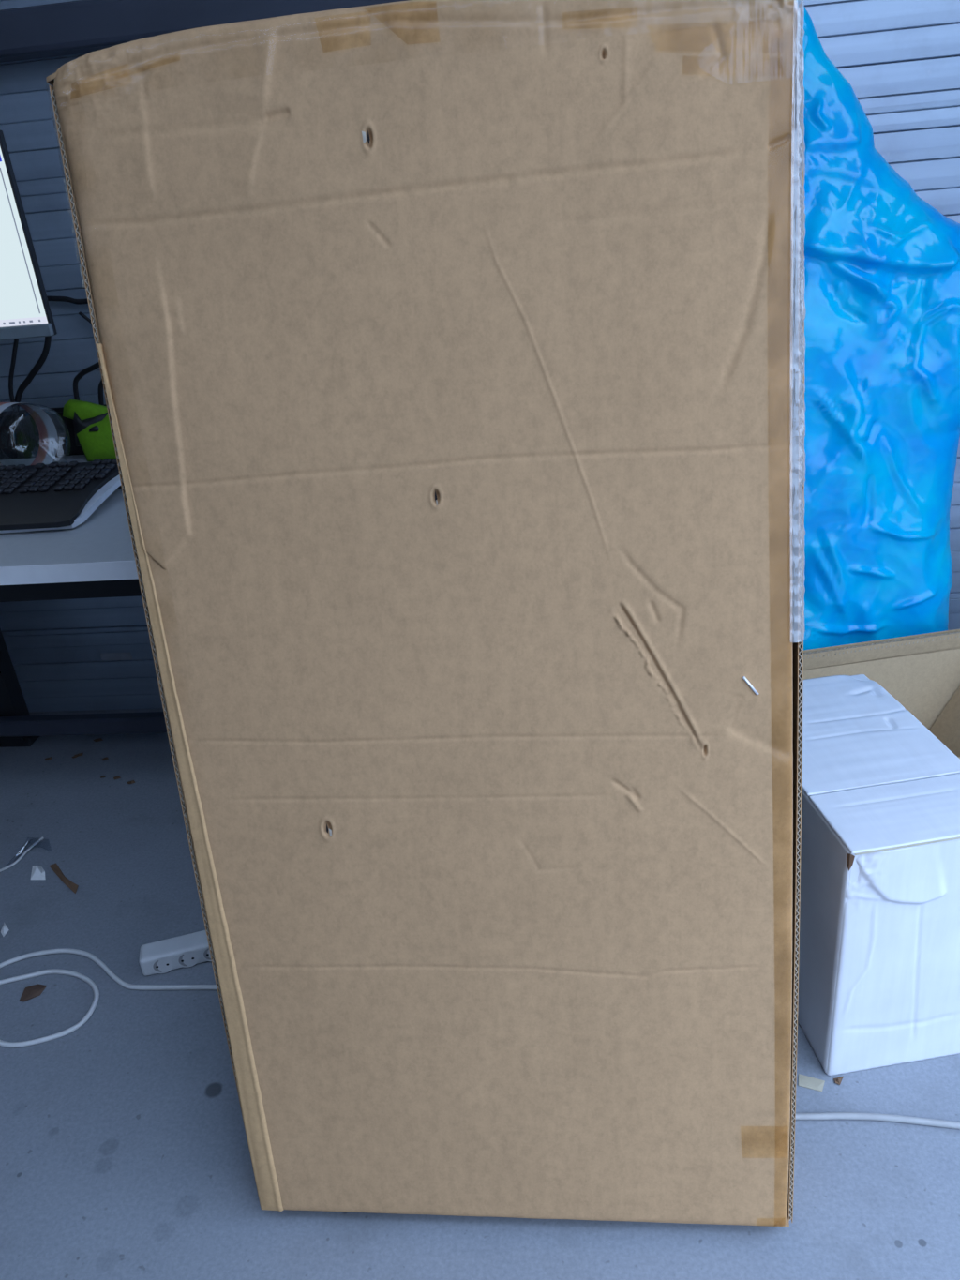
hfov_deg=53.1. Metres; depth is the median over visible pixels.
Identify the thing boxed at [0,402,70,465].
plastic bottle
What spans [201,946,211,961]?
socket
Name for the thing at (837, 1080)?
bit
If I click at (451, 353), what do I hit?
cardboard box
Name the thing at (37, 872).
paper scrap
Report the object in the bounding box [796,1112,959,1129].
cable
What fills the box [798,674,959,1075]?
carton
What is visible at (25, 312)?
monitor
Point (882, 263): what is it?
plastic bag
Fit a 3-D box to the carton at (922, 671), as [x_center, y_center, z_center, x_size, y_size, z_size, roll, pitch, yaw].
[0.913,0.191,2.011,0.820,0.341,0.211,-8,26,-5]
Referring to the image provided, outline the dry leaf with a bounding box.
[19,983,46,1001]
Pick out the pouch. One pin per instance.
(91, 421)
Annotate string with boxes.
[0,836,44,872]
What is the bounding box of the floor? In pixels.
[0,707,959,1279]
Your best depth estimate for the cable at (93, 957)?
1.77 m
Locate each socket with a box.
[150,957,174,973]
[176,951,198,967]
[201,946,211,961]
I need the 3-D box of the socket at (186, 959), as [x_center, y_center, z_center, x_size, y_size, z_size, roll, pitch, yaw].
[-0.548,0.598,1.801,0.041,0.038,0.001,-11,27,-11]
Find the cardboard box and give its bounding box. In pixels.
[45,0,806,1226]
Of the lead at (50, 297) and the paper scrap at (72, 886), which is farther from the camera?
the lead at (50, 297)
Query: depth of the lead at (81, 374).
2.25 m
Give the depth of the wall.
2.14 m
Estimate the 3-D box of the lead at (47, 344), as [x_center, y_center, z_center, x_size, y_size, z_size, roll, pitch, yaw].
[-1.051,-0.612,2.229,0.188,0.323,0.014,-2,26,7]
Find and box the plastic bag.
[796,0,959,650]
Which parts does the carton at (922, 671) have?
panel, panel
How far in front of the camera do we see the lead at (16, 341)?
2.23 m
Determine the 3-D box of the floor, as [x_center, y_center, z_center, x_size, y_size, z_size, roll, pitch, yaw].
[-0.251,0.752,1.478,4.100,0.001,2.820,-2,26,7]
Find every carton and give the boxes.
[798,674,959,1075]
[803,629,959,758]
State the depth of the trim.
1.90 m
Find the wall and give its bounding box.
[0,0,959,712]
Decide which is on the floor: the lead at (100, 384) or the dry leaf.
the dry leaf
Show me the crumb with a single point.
(5, 929)
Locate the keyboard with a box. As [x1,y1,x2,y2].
[0,458,121,533]
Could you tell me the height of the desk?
0.765 m
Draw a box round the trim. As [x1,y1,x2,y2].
[0,0,407,62]
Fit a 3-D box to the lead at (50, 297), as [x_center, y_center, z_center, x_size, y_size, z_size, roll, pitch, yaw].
[-0.885,-0.792,2.218,0.321,0.029,0.012,-2,26,7]
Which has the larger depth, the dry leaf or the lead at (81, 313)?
the lead at (81, 313)
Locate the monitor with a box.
[0,129,57,340]
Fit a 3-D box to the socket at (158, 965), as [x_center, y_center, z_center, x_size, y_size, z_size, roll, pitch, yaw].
[-0.592,0.607,1.792,0.041,0.038,0.001,-11,27,-11]
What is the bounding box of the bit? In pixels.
[833,1076,843,1084]
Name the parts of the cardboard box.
panel, panel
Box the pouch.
[62,398,116,461]
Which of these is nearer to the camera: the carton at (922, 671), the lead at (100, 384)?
the carton at (922, 671)
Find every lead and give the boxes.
[8,338,28,447]
[9,336,51,447]
[46,295,88,304]
[73,361,99,400]
[78,311,91,324]
[97,378,104,406]
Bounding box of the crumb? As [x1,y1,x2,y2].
[0,922,9,936]
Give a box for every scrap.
[30,865,45,879]
[49,862,78,893]
[798,1073,825,1091]
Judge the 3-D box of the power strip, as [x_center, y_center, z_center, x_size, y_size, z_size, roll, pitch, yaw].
[-0.507,0.580,1.833,0.270,0.042,0.052,-11,27,-11]
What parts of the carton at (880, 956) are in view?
panel, panel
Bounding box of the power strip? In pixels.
[138,930,211,976]
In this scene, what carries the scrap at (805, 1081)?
on the floor
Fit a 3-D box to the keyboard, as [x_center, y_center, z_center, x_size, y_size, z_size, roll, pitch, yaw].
[-1.034,-0.282,1.928,0.635,0.058,0.327,-2,26,7]
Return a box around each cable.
[0,948,217,1047]
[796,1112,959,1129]
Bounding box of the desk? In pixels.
[0,454,167,747]

